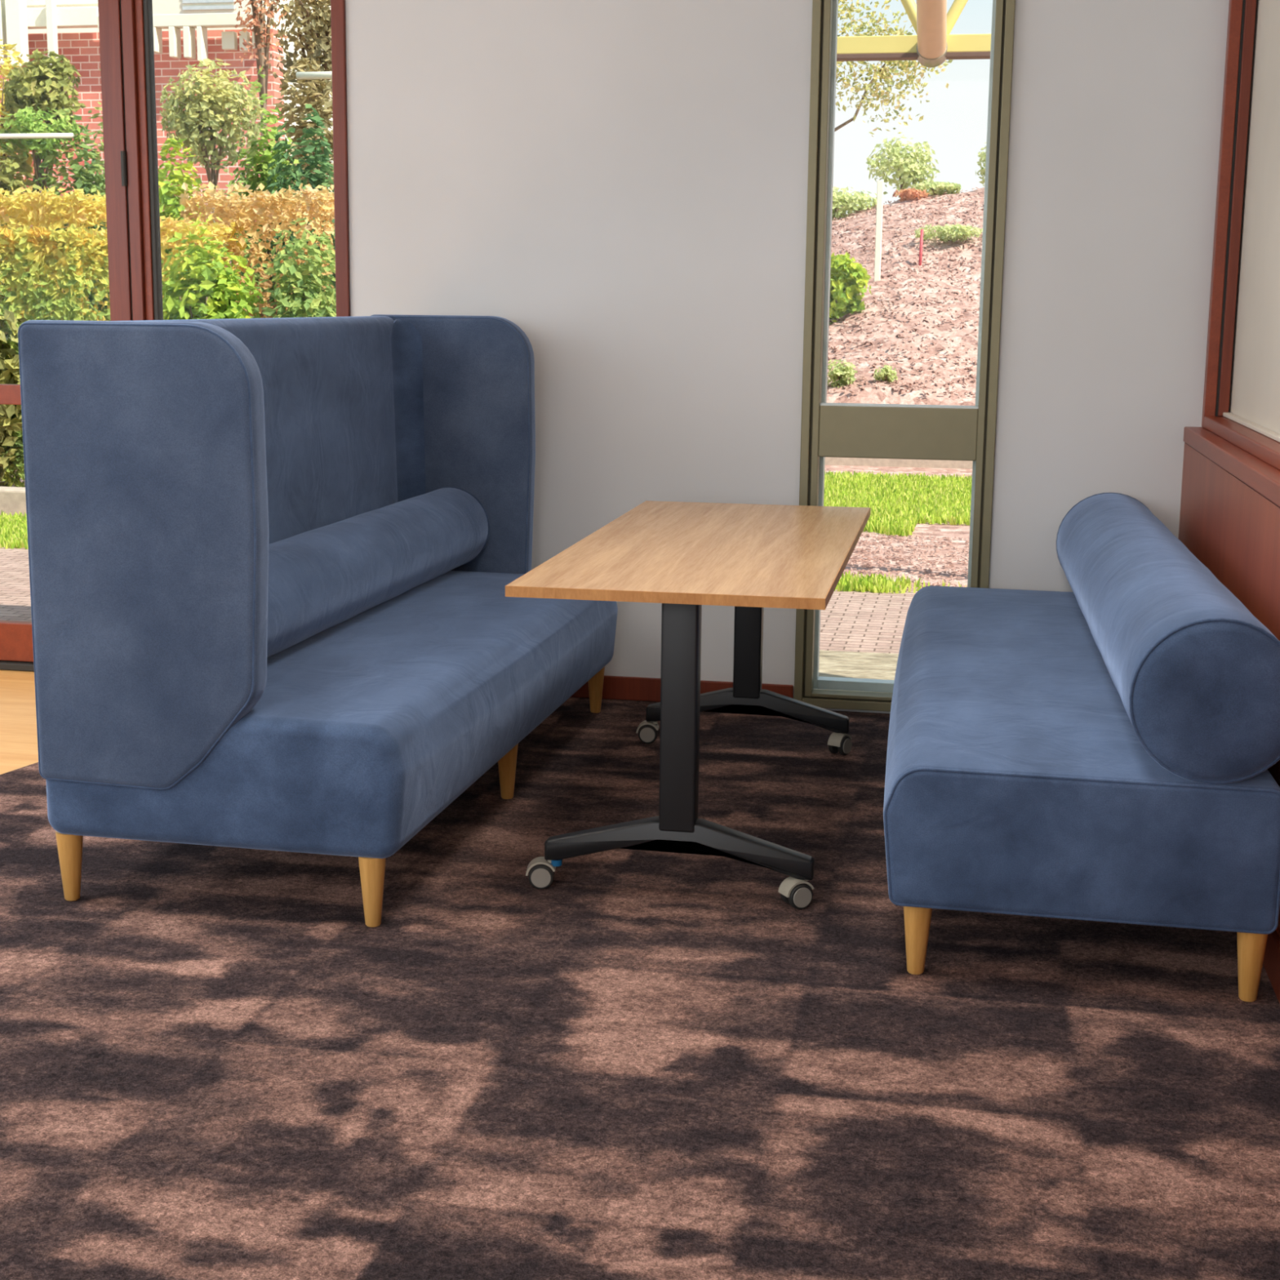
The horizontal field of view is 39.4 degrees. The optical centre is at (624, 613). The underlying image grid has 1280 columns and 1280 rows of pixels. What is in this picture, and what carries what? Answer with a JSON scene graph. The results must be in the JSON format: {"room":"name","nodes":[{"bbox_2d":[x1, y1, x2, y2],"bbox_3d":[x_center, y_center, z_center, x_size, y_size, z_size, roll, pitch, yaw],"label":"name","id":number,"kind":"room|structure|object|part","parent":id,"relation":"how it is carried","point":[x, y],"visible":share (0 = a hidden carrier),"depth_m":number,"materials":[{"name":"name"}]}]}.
{"room":"common room","nodes":[
{"label":"common room","id":0,"kind":"room"},
{"bbox_2d":[0,510,28,549],"bbox_3d":[-3.822,-0.497,10.191,3.054,0.060,1.223,3,10,11],"label":"grass","id":1,"kind":"structure","parent":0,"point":[13,528],"depth_m":9.93,"materials":[{"name":"green plant"}]},
{"bbox_2d":[0,669,38,774],"bbox_3d":[-1.768,1.066,1.643,5.800,0.152,8.900,3,10,11],"label":"floor","id":2,"kind":"structure","parent":0,"point":[18,717],"depth_m":5.42,"materials":[{"name":"beige wood"}]},
{"bbox_2d":[0,697,1279,1279],"bbox_3d":[-1.395,0.977,1.705,4.501,0.008,8.596,3,10,11],"label":"floor","id":3,"kind":"structure","parent":2,"relation":"on","point":[636,1064],"depth_m":3.02,"materials":[{"name":"brown carpet"}]},
{"bbox_2d":[17,314,617,927],"bbox_3d":[-0.608,-0.140,4.577,0.811,1.216,2.076,3,10,12],"label":"sofa","id":4,"kind":"object","parent":3,"relation":"on","point":[272,561],"visible":0.92,"depth_m":3.68,"materials":[{"name":"blue fabric"}]},
{"bbox_3d":[-1.174,0.534,3.787,0.057,0.150,0.057,3,10,12],"label":"leg","id":5,"kind":"part","parent":4,"relation":"part of","materials":[{"name":"brown wood"}]},
{"bbox_3d":[-0.940,-0.350,4.614,0.120,0.812,2.040,3,10,12],"label":"backrest","id":6,"kind":"part","parent":4,"relation":"part of","materials":[{"name":"blue fabric"}]},
{"bbox_3d":[-0.609,0.162,4.629,0.807,0.312,2.057,3,10,12],"label":"seat","id":7,"kind":"part","parent":4,"relation":"part of","materials":[{"name":"blue fabric"}]},
{"bbox_3d":[-0.514,0.565,3.648,0.057,0.150,0.057,3,10,12],"label":"leg","id":8,"kind":"part","parent":4,"relation":"part of","materials":[{"name":"brown wood"}]},
{"bbox_3d":[-0.300,0.402,4.590,0.057,0.150,0.057,3,10,12],"label":"leg","id":9,"kind":"part","parent":4,"relation":"part of","materials":[{"name":"brown wood"}]},
{"bbox_3d":[-0.089,0.235,5.558,0.057,0.150,0.057,3,10,12],"label":"leg","id":10,"kind":"part","parent":4,"relation":"part of","materials":[{"name":"brown wood"}]},
{"bbox_2d":[505,500,870,909],"bbox_3d":[0.226,0.162,4.419,0.650,0.692,1.624,2,10,11],"label":"meeting table","id":11,"kind":"object","parent":3,"relation":"on","point":[682,557],"visible":1,"depth_m":3.86,"materials":[{"name":"brown wood"}]},
{"bbox_2d":[525,856,555,875],"bbox_3d":[-0.182,0.553,3.904,0.065,0.031,0.040,1,10,1],"label":"hood","id":12,"kind":"object","parent":11,"relation":"attached to","point":[541,865],"depth_m":3.88,"materials":[{"name":"grey plastic"}]},
{"bbox_2d":[635,720,659,733],"bbox_3d":[0.069,0.330,5.193,0.065,0.031,0.040,2,10,6],"label":"hood","id":13,"kind":"object","parent":11,"relation":"attached to","point":[646,726],"depth_m":5.17,"materials":[{"name":"grey plastic"}]},
{"bbox_2d":[777,876,813,897],"bbox_3d":[0.365,0.579,3.790,0.065,0.031,0.040,-4,11,-24],"label":"hood","id":14,"kind":"object","parent":11,"relation":"attached to","point":[792,886],"depth_m":3.77,"materials":[{"name":"grey plastic"}]},
{"bbox_2d":[827,732,851,746],"bbox_3d":[0.613,0.356,5.074,0.040,0.031,0.065,8,13,38],"label":"hood","id":15,"kind":"object","parent":11,"relation":"attached to","point":[836,739],"depth_m":5.06,"materials":[{"name":"grey plastic"}]},
{"bbox_2d":[883,492,1279,1001],"bbox_3d":[1.035,0.169,4.345,0.751,0.719,2.217,2,10,10],"label":"sofa","id":16,"kind":"object","parent":3,"relation":"on","point":[1104,749],"visible":1,"depth_m":3.32,"materials":[{"name":"blue fabric"}]},
{"bbox_3d":[0.561,0.619,3.419,0.057,0.143,0.057,2,10,10],"label":"leg","id":17,"kind":"part","parent":16,"relation":"part of","materials":[{"name":"brown wood"}]},
{"bbox_3d":[1.026,0.240,4.359,0.733,0.299,2.217,2,10,10],"label":"seat","id":18,"kind":"part","parent":16,"relation":"part of","materials":[{"name":"blue fabric"}]},
{"bbox_3d":[1.158,0.646,3.301,0.057,0.143,0.057,2,10,10],"label":"leg","id":19,"kind":"part","parent":16,"relation":"part of","materials":[{"name":"brown wood"}]},
{"bbox_2d":[345,0,1256,713],"bbox_3d":[-0.872,-1.176,5.771,5.800,2.960,0.180,3,10,11],"label":"wall","id":20,"kind":"structure","parent":0,"point":[622,184],"depth_m":5.45,"materials":[{"name":"paint"}]},
{"bbox_2d":[0,0,133,671],"bbox_3d":[-2.408,-1.099,6.016,1.800,2.586,0.090,3,10,11],"label":"door","id":21,"kind":"structure","parent":20,"relation":"in","point":[16,651],"depth_m":5.80,"materials":[{"name":"brown wood"}]},
{"bbox_3d":[-2.446,-0.754,6.083,1.548,0.066,0.046,3,10,11],"label":"rail","id":22,"kind":"part","parent":21,"relation":"part of","materials":[{"name":"red wood"}]},
{"bbox_3d":[-2.455,0.080,6.229,1.548,0.133,0.046,3,10,11],"label":"rail","id":23,"kind":"part","parent":21,"relation":"part of","materials":[{"name":"red wood"}]},
{"bbox_2d":[120,0,350,320],"bbox_3d":[-1.238,-1.062,5.796,0.747,2.600,0.072,3,10,11],"label":"window","id":24,"kind":"structure","parent":20,"relation":"in","point":[137,25],"depth_m":5.73,"materials":[{"name":"brown wood"}]},
{"bbox_3d":[-1.586,-1.077,5.860,0.039,2.600,0.060,3,10,11],"label":"post","id":25,"kind":"part","parent":24,"relation":"part of","materials":[{"name":"brown wood"}]},
{"bbox_3d":[-0.893,-1.047,5.730,0.044,2.600,0.072,3,10,11],"label":"post","id":26,"kind":"part","parent":24,"relation":"part of","materials":[{"name":"brown wood"}]},
{"bbox_2d":[570,675,793,702],"bbox_3d":[-0.175,0.233,5.775,1.445,0.076,0.014,3,10,11],"label":"baseboard","id":27,"kind":"structure","parent":20,"relation":"attached to","point":[615,687],"depth_m":5.72,"materials":[{"name":"brown wood"}]},
{"bbox_2d":[793,0,1015,711],"bbox_3d":[0.849,-1.035,5.413,0.585,2.700,0.152,3,10,11],"label":"window","id":28,"kind":"structure","parent":20,"relation":"in","point":[828,429],"depth_m":5.41,"materials":[{"name":"green metal"}]},
{"bbox_2d":[1177,442,1279,938],"bbox_3d":[0.877,0.675,1.043,0.177,0.876,8.900,3,10,11],"label":"wall","id":29,"kind":"structure","parent":0,"point":[1230,527],"depth_m":4.19,"materials":[{"name":"brown wood"}]},
{"bbox_2d":[1183,426,1279,506],"bbox_3d":[0.880,0.219,0.964,0.181,0.045,8.900,3,10,11],"label":"trim","id":30,"kind":"structure","parent":29,"relation":"attached to","point":[1256,473],"depth_m":4.24,"materials":[{"name":"brown wood"}]},
{"bbox_2d":[1262,929,1279,1004],"bbox_3d":[0.793,1.039,1.191,0.012,0.090,8.730,3,10,11],"label":"baseboard","id":31,"kind":"structure","parent":29,"relation":"attached to","point":[1271,962],"depth_m":3.37,"materials":[{"name":"brown wood"}]},
{"bbox_3d":[0.972,-0.777,0.773,0.252,1.985,8.900,3,10,11],"label":"wall partition","id":32,"kind":"structure","parent":0,"visible":0},
{"bbox_2d":[1201,0,1279,470],"bbox_3d":[1.365,-1.168,3.171,0.078,1.935,3.980,3,10,11],"label":"window","id":33,"kind":"structure","parent":32,"relation":"in","point":[1251,422],"depth_m":5.01,"materials":[{"name":"red wood"}]},
{"bbox_3d":[1.723,-1.498,5.075,0.031,1.935,0.050,3,10,11],"label":"frame post","id":34,"kind":"part","parent":33,"relation":"part of","materials":[{"name":"brown wood"}]},
{"bbox_3d":[1.761,-1.514,5.066,0.029,1.900,0.048,3,10,11],"label":"frame post","id":35,"kind":"part","parent":33,"relation":"part of","materials":[{"name":"brown wood"}]},
{"bbox_3d":[1.353,-0.235,3.351,0.068,0.035,3.850,3,10,11],"label":"rail","id":36,"kind":"part","parent":33,"relation":"part of","materials":[{"name":"brown wood"}]},
{"bbox_3d":[1.409,-1.190,3.200,0.004,1.900,3.900,3,10,11],"label":"backed pane","id":37,"kind":"part","parent":33,"relation":"part of","materials":[{"name":"white glass"}]},
{"label":"outside","id":38,"kind":"structure","parent":0,"visible":0},
{"bbox_3d":[7.787,-5.205,39.089,60.000,0.380,50.700,3,10,11],"label":"ground","id":39,"kind":"structure","parent":38,"visible":0},
{"bbox_2d":[0,58,24,259],"bbox_3d":[-8.391,-4.473,21.206,2.750,4.000,0.320,3,10,11],"label":"brick wall","id":40,"kind":"structure","parent":39,"relation":"on","point":[2,62],"depth_m":20.55,"materials":[{"name":"brick"}]},
{"bbox_2d":[0,39,34,186],"bbox_3d":[-6.241,-3.824,18.103,0.886,3.835,0.855,3,10,11],"label":"shrub","id":41,"kind":"object","parent":39,"relation":"on","point":[6,66],"visible":0.11,"depth_m":17.76,"materials":[{"name":"yellow plant"}]},
{"bbox_2d":[0,111,47,301],"bbox_3d":[-5.652,-3.070,16.657,0.714,3.105,0.736,-9,14,-43],"label":"leafy shrub","id":42,"kind":"object","parent":39,"relation":"on","point":[7,180],"visible":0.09,"depth_m":16.35,"materials":[{"name":"green plant"}]},
{"bbox_2d":[0,133,74,138],"bbox_3d":[-5.836,-2.924,16.157,1.970,2.742,0.057,3,10,11],"label":"handrail","id":43,"kind":"object","parent":39,"relation":"on","point":[20,135],"visible":1,"depth_m":15.78,"materials":[{"name":"white metal"}]},
{"bbox_2d":[0,106,81,193],"bbox_3d":[-5.419,-3.163,16.683,0.734,3.038,0.724,3,10,11],"label":"tree","id":44,"kind":"object","parent":39,"relation":"on","point":[38,126],"visible":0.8,"depth_m":16.36,"materials":[{"name":"green plant"}]},
{"bbox_2d":[2,48,85,187],"bbox_3d":[-5.658,-3.649,17.581,0.735,3.681,0.768,-6,12,-32],"label":"round tree","id":45,"kind":"object","parent":39,"relation":"on","point":[32,85],"visible":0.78,"depth_m":17.20,"materials":[{"name":"green plant"}]},
{"bbox_2d":[30,106,110,316],"bbox_3d":[-5.207,-3.143,16.871,0.853,3.177,0.750,-3,11,-19],"label":"leafy shrub","id":46,"kind":"object","parent":39,"relation":"on","point":[83,181],"visible":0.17,"depth_m":16.65,"materials":[{"name":"green plant"}]},
{"bbox_2d":[82,69,106,307],"bbox_3d":[-5.278,-3.626,18.141,0.343,3.697,0.772,3,10,11],"label":"leafy shrub","id":47,"kind":"object","parent":39,"relation":"on","point":[100,148],"visible":0.02,"depth_m":17.91,"materials":[{"name":"green plant"}]},
{"bbox_2d":[21,28,284,286],"bbox_3d":[-6.512,-4.787,21.860,4.920,4.430,0.300,3,10,11],"label":"brick wall","id":48,"kind":"structure","parent":39,"relation":"on","point":[82,49],"depth_m":21.31,"materials":[{"name":"red brick"}]},
{"bbox_2d":[0,0,271,65],"bbox_3d":[-6.547,-6.956,21.113,4.950,0.980,0.470,3,10,11],"label":"pergola","id":49,"kind":"object","parent":48,"relation":"attached to","point":[15,19],"visible":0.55,"depth_m":20.98,"materials":[{"name":"white wood"}]},
{"bbox_3d":[-6.747,-6.846,21.054,0.090,0.780,0.100,3,10,11],"label":"post","id":50,"kind":"part","parent":49,"relation":"part of","materials":[{"name":"white wood"}]},
{"bbox_3d":[-5.504,-6.728,20.969,0.090,0.280,0.180,3,10,11],"label":"post","id":51,"kind":"part","parent":49,"relation":"part of","materials":[{"name":"white wood"}]},
{"bbox_3d":[-5.266,-6.688,20.929,0.075,0.340,0.180,3,10,11],"label":"post","id":52,"kind":"part","parent":49,"relation":"part of","materials":[{"name":"white wood"}]},
{"bbox_3d":[-5.087,-6.675,20.895,0.080,0.350,0.180,3,10,11],"label":"post","id":53,"kind":"part","parent":49,"relation":"part of","materials":[{"name":"white wood"}]},
{"bbox_3d":[-4.931,-6.649,20.868,0.060,0.390,0.180,3,10,11],"label":"post","id":54,"kind":"part","parent":49,"relation":"part of","materials":[{"name":"white wood"}]},
{"bbox_2d":[26,0,333,191],"bbox_3d":[-7.318,-6.486,27.247,5.150,5.900,3.030,3,10,11],"label":"building","id":55,"kind":"structure","parent":39,"relation":"on","point":[159,6],"depth_m":25.18,"materials":[{"name":"brick"}]},
{"bbox_2d":[159,57,262,222],"bbox_3d":[-3.660,-3.214,16.032,0.907,3.398,0.833,3,10,11],"label":"tree","id":56,"kind":"object","parent":39,"relation":"on","point":[196,108],"visible":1,"depth_m":15.68,"materials":[{"name":"green plant"}]},
{"bbox_2d":[233,0,288,161],"bbox_3d":[-3.850,-4.579,19.117,0.563,5.018,0.520,3,10,11],"label":"bare tree","id":57,"kind":"object","parent":39,"relation":"on","point":[261,50],"visible":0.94,"depth_m":18.84,"materials":[{"name":"orange plant"}]},
{"bbox_2d":[227,65,299,317],"bbox_3d":[-3.358,-3.288,16.771,0.746,3.577,0.751,10,13,42],"label":"leafy shrub","id":58,"kind":"object","parent":39,"relation":"on","point":[254,157],"visible":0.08,"depth_m":16.47,"materials":[{"name":"green plant"}]},
{"bbox_2d":[262,0,332,189],"bbox_3d":[-3.354,-4.812,19.616,1.316,5.314,1.056,3,10,11],"label":"tree","id":59,"kind":"object","parent":39,"relation":"on","point":[317,25],"visible":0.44,"depth_m":19.22,"materials":[{"name":"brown plant"}]},
{"bbox_2d":[266,56,333,253],"bbox_3d":[-3.210,-3.653,18.117,1.062,3.834,0.805,4,11,20],"label":"leafy shrub","id":60,"kind":"object","parent":39,"relation":"on","point":[325,113],"visible":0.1,"depth_m":17.85,"materials":[{"name":"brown plant"}]},
{"bbox_2d":[264,103,336,316],"bbox_3d":[-2.900,-3.016,16.326,0.763,3.185,0.800,8,12,35],"label":"leafy shrub","id":61,"kind":"object","parent":39,"relation":"on","point":[315,180],"visible":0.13,"depth_m":16.10,"materials":[{"name":"green plant"}]},
{"bbox_2d":[295,71,332,79],"bbox_3d":[-2.688,-3.468,17.342,0.950,3.465,0.080,3,10,11],"label":"handrail","id":62,"kind":"object","parent":39,"relation":"on","point":[300,75],"visible":0.12,"depth_m":17.07,"materials":[{"name":"white metal"}]},
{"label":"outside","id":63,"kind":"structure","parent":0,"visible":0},
{"bbox_2d":[824,465,972,591],"bbox_3d":[4.546,-0.374,11.298,11.400,0.396,6.900,3,10,11],"label":"bed","id":64,"kind":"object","parent":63,"point":[943,530],"depth_m":10.02,"materials":[{"name":"brown soil"}]},
{"bbox_2d":[834,0,953,150],"bbox_3d":[1.234,-3.182,14.224,2.732,4.064,0.777,3,10,11],"label":"tree","id":65,"kind":"object","parent":64,"relation":"on","point":[882,73],"visible":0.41,"depth_m":13.87,"materials":[{"name":"green plant"}]},
{"bbox_2d":[823,470,972,536],"bbox_3d":[2.095,-0.758,11.993,3.365,0.066,3.435,3,10,11],"label":"grass","id":66,"kind":"structure","parent":64,"relation":"on","point":[896,504],"depth_m":12.00,"materials":[{"name":"green plant"}]},
{"bbox_2d":[825,457,973,469],"bbox_3d":[4.231,-1.349,14.457,9.300,0.520,0.110,3,10,11],"label":"edging","id":67,"kind":"object","parent":64,"relation":"on","point":[828,460],"visible":0.02,"depth_m":14.81,"materials":[{"name":"concrete"}]},
{"bbox_2d":[834,570,966,593],"bbox_3d":[1.361,-0.140,8.445,1.721,0.060,0.314,3,10,11],"label":"weeds","id":68,"kind":"object","parent":64,"relation":"on","point":[873,584],"visible":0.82,"depth_m":8.42,"materials":[{"name":"green plant"}]},
{"bbox_2d":[826,186,984,589],"bbox_3d":[2.241,-2.752,14.692,3.874,3.065,13.292,3,10,11],"label":"chips","id":69,"kind":"object","parent":64,"relation":"on","point":[895,284],"visible":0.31,"depth_m":16.71,"materials":[{"name":"brown wood"}]},
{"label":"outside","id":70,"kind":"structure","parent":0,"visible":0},
{"bbox_2d":[826,187,984,405],"bbox_3d":[7.078,-3.813,20.979,12.400,3.078,14.450,3,10,11],"label":"slope","id":71,"kind":"structure","parent":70,"point":[870,394],"depth_m":17.01,"materials":[{"name":"brown soil"}]},
{"bbox_2d":[826,358,857,387],"bbox_3d":[1.883,-2.080,15.571,0.294,0.281,0.250,3,10,11],"label":"clump","id":72,"kind":"object","parent":71,"relation":"on","point":[846,371],"visible":0.96,"depth_m":15.54,"materials":[{"name":"green plant"}]},
{"bbox_2d":[829,252,871,324],"bbox_3d":[2.062,-3.122,17.196,0.652,0.713,0.494,3,10,11],"label":"bush","id":73,"kind":"object","parent":71,"relation":"on","point":[845,287],"visible":0.62,"depth_m":17.05,"materials":[{"name":"green plant"}]},
{"bbox_2d":[831,186,876,220],"bbox_3d":[2.523,-4.845,21.154,1.161,0.449,0.871,3,10,11],"label":"bush","id":74,"kind":"object","parent":71,"relation":"on","point":[849,202],"visible":0.5,"depth_m":20.97,"materials":[{"name":"green plant"}]},
{"bbox_2d":[874,180,883,281],"bbox_3d":[2.577,-3.788,18.086,0.060,1.160,0.060,3,10,11],"label":"marker post","id":75,"kind":"object","parent":71,"relation":"on","point":[880,183],"visible":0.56,"depth_m":18.04,"materials":[{"name":"white plastic"}]},
{"bbox_2d":[873,364,897,382],"bbox_3d":[2.276,-2.075,15.541,0.202,0.182,0.179,10,14,44],"label":"clump","id":76,"kind":"object","parent":71,"relation":"on","point":[886,374],"visible":1,"depth_m":15.51,"materials":[{"name":"green plant"}]},
{"bbox_2d":[866,134,940,198],"bbox_3d":[3.385,-5.414,21.671,0.896,0.759,0.726,3,10,11],"label":"bush","id":77,"kind":"object","parent":71,"relation":"on","point":[909,169],"visible":0.9,"depth_m":21.53,"materials":[{"name":"green plant"}]},
{"bbox_3d":[3.405,-5.297,21.653,0.302,0.535,0.096,3,10,14],"label":"stem","id":78,"kind":"part","parent":77,"relation":"part of","materials":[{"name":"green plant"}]},
{"bbox_2d":[892,186,928,201],"bbox_3d":[3.346,-4.882,20.837,0.390,0.192,0.351,-5,12,-30],"label":"shrub","id":79,"kind":"object","parent":71,"relation":"on","point":[909,194],"visible":1,"depth_m":20.76,"materials":[{"name":"orange plant"}]},
{"bbox_2d":[918,229,923,265],"bbox_3d":[3.076,-3.747,18.510,0.042,0.461,0.032,3,10,11],"label":"stake","id":80,"kind":"object","parent":71,"relation":"on","point":[922,230],"visible":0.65,"depth_m":18.49,"materials":[{"name":"paint"}]},
{"bbox_2d":[906,179,961,195],"bbox_3d":[3.638,-4.987,20.971,0.634,0.236,0.490,3,10,11],"label":"bush","id":81,"kind":"object","parent":71,"relation":"on","point":[937,188],"visible":0.87,"depth_m":20.90,"materials":[{"name":"green plant"}]},
{"bbox_2d":[914,222,982,242],"bbox_3d":[3.444,-4.034,18.969,0.725,0.224,0.550,3,10,11],"label":"ground cover","id":82,"kind":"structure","parent":71,"relation":"on","point":[953,233],"depth_m":18.80,"materials":[{"name":"green plant"}]},
{"bbox_2d":[975,142,986,186],"bbox_3d":[4.554,-5.469,21.631,0.573,0.738,0.530,3,10,11],"label":"bush","id":83,"kind":"object","parent":71,"relation":"on","point":[982,155],"visible":0.11,"depth_m":21.66,"materials":[{"name":"green plant"}]},
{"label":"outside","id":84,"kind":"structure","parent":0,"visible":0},
{"bbox_2d":[0,470,25,487],"bbox_3d":[-13.994,-1.272,15.386,26.600,0.396,4.900,3,10,11],"label":"soil","id":85,"kind":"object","parent":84,"point":[21,480],"depth_m":13.00,"materials":[{"name":"brown soil"}]},
{"bbox_2d":[0,486,26,515],"bbox_3d":[-3.772,-0.642,11.020,5.565,0.260,0.180,3,10,11],"label":"kerb","id":86,"kind":"object","parent":85,"relation":"on","point":[12,500],"visible":0.01,"depth_m":10.91,"materials":[{"name":"concrete"}]},
{"bbox_2d":[0,269,35,486],"bbox_3d":[-4.347,-1.717,12.236,0.698,1.748,0.764,3,10,11],"label":"leafy bush","id":87,"kind":"object","parent":85,"relation":"on","point":[12,365],"visible":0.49,"depth_m":12.15,"materials":[{"name":"green plant"}]},
{"bbox_2d":[0,222,110,487],"bbox_3d":[-3.925,-1.774,12.501,0.718,1.850,0.820,3,10,11],"label":"hedge","id":88,"kind":"object","parent":85,"relation":"on","point":[72,251],"visible":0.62,"depth_m":12.10,"materials":[{"name":"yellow plant"}]},
{"bbox_2d":[0,185,110,320],"bbox_3d":[-4.559,-2.300,14.393,0.965,2.221,0.823,3,10,11],"label":"hedge","id":89,"kind":"object","parent":85,"relation":"on","point":[79,208],"visible":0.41,"depth_m":13.95,"materials":[{"name":"yellow plant"}]},
{"bbox_2d":[158,137,212,311],"bbox_3d":[-3.882,-2.732,15.549,0.631,2.739,0.742,6,11,28],"label":"leafy bush","id":90,"kind":"object","parent":85,"relation":"on","point":[172,208],"visible":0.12,"depth_m":15.32,"materials":[{"name":"green plant"}]},
{"bbox_2d":[160,213,247,319],"bbox_3d":[-3.310,-2.020,13.573,0.734,1.962,0.799,3,10,11],"label":"hedge","id":91,"kind":"object","parent":85,"relation":"on","point":[168,227],"visible":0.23,"depth_m":13.21,"materials":[{"name":"yellow plant"}]},
{"bbox_2d":[161,220,266,319],"bbox_3d":[-2.887,-1.733,12.399,0.931,1.949,0.786,3,10,11],"label":"leafy bush","id":92,"kind":"object","parent":85,"relation":"on","point":[206,295],"visible":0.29,"depth_m":12.23,"materials":[{"name":"green plant"}]},
{"bbox_3d":[-2.890,-1.514,12.358,0.280,1.335,0.202,-6,12,-31],"label":"stem","id":93,"kind":"part","parent":92,"relation":"part of","materials":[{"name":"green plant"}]},
{"bbox_2d":[198,160,269,317],"bbox_3d":[-3.365,-2.596,15.258,0.713,2.454,0.766,7,12,31],"label":"leafy bush","id":94,"kind":"object","parent":85,"relation":"on","point":[256,274],"visible":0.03,"depth_m":15.14,"materials":[{"name":"green plant"}]},
{"bbox_2d":[178,181,335,318],"bbox_3d":[-2.716,-2.231,14.037,1.251,2.226,1.035,3,10,11],"label":"hedge","id":95,"kind":"object","parent":85,"relation":"on","point":[312,203],"visible":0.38,"depth_m":13.51,"materials":[{"name":"beige plant"}]},
{"bbox_3d":[-2.688,-1.945,13.988,0.393,1.625,0.272,-9,13,-42],"label":"stem","id":96,"kind":"part","parent":95,"relation":"part of","materials":[{"name":"brown plant"}]},
{"bbox_2d":[253,217,336,317],"bbox_3d":[-2.259,-1.769,12.480,0.770,1.946,0.773,3,10,11],"label":"leafy bush","id":97,"kind":"object","parent":85,"relation":"on","point":[304,301],"visible":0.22,"depth_m":12.24,"materials":[{"name":"green plant"}]},
{"bbox_3d":[-2.220,-1.563,12.559,0.231,1.373,0.166,-1,10,-6],"label":"stem","id":98,"kind":"part","parent":97,"relation":"part of","materials":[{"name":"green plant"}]},
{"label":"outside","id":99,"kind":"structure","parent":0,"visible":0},
{"bbox_2d":[0,542,31,622],"bbox_3d":[-6.345,-0.186,9.319,12.000,0.300,4.220,3,10,11],"label":"paving","id":100,"kind":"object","parent":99,"point":[15,583],"depth_m":8.32,"materials":[{"name":"brick"}]},
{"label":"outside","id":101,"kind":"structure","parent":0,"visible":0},
{"bbox_2d":[813,649,898,693],"bbox_3d":[3.165,0.498,5.933,8.000,0.304,1.140,3,10,11],"label":"paving edge","id":102,"kind":"structure","parent":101,"point":[836,664],"depth_m":6.66,"materials":[{"name":"stone"}]},
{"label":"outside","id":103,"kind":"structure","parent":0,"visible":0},
{"bbox_2d":[819,589,917,653],"bbox_3d":[3.429,0.272,7.248,8.000,0.300,1.580,3,10,11],"label":"paving","id":104,"kind":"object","parent":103,"point":[855,620],"depth_m":7.58,"materials":[{"name":"brick"}]},
{"bbox_2d":[836,0,991,67],"bbox_3d":[1.359,-1.562,6.990,3.400,3.362,1.789,3,10,11],"label":"canopy frame","id":105,"kind":"object","parent":104,"relation":"on","point":[933,44],"visible":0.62,"depth_m":7.66,"materials":[{"name":"metal"}]}
]}

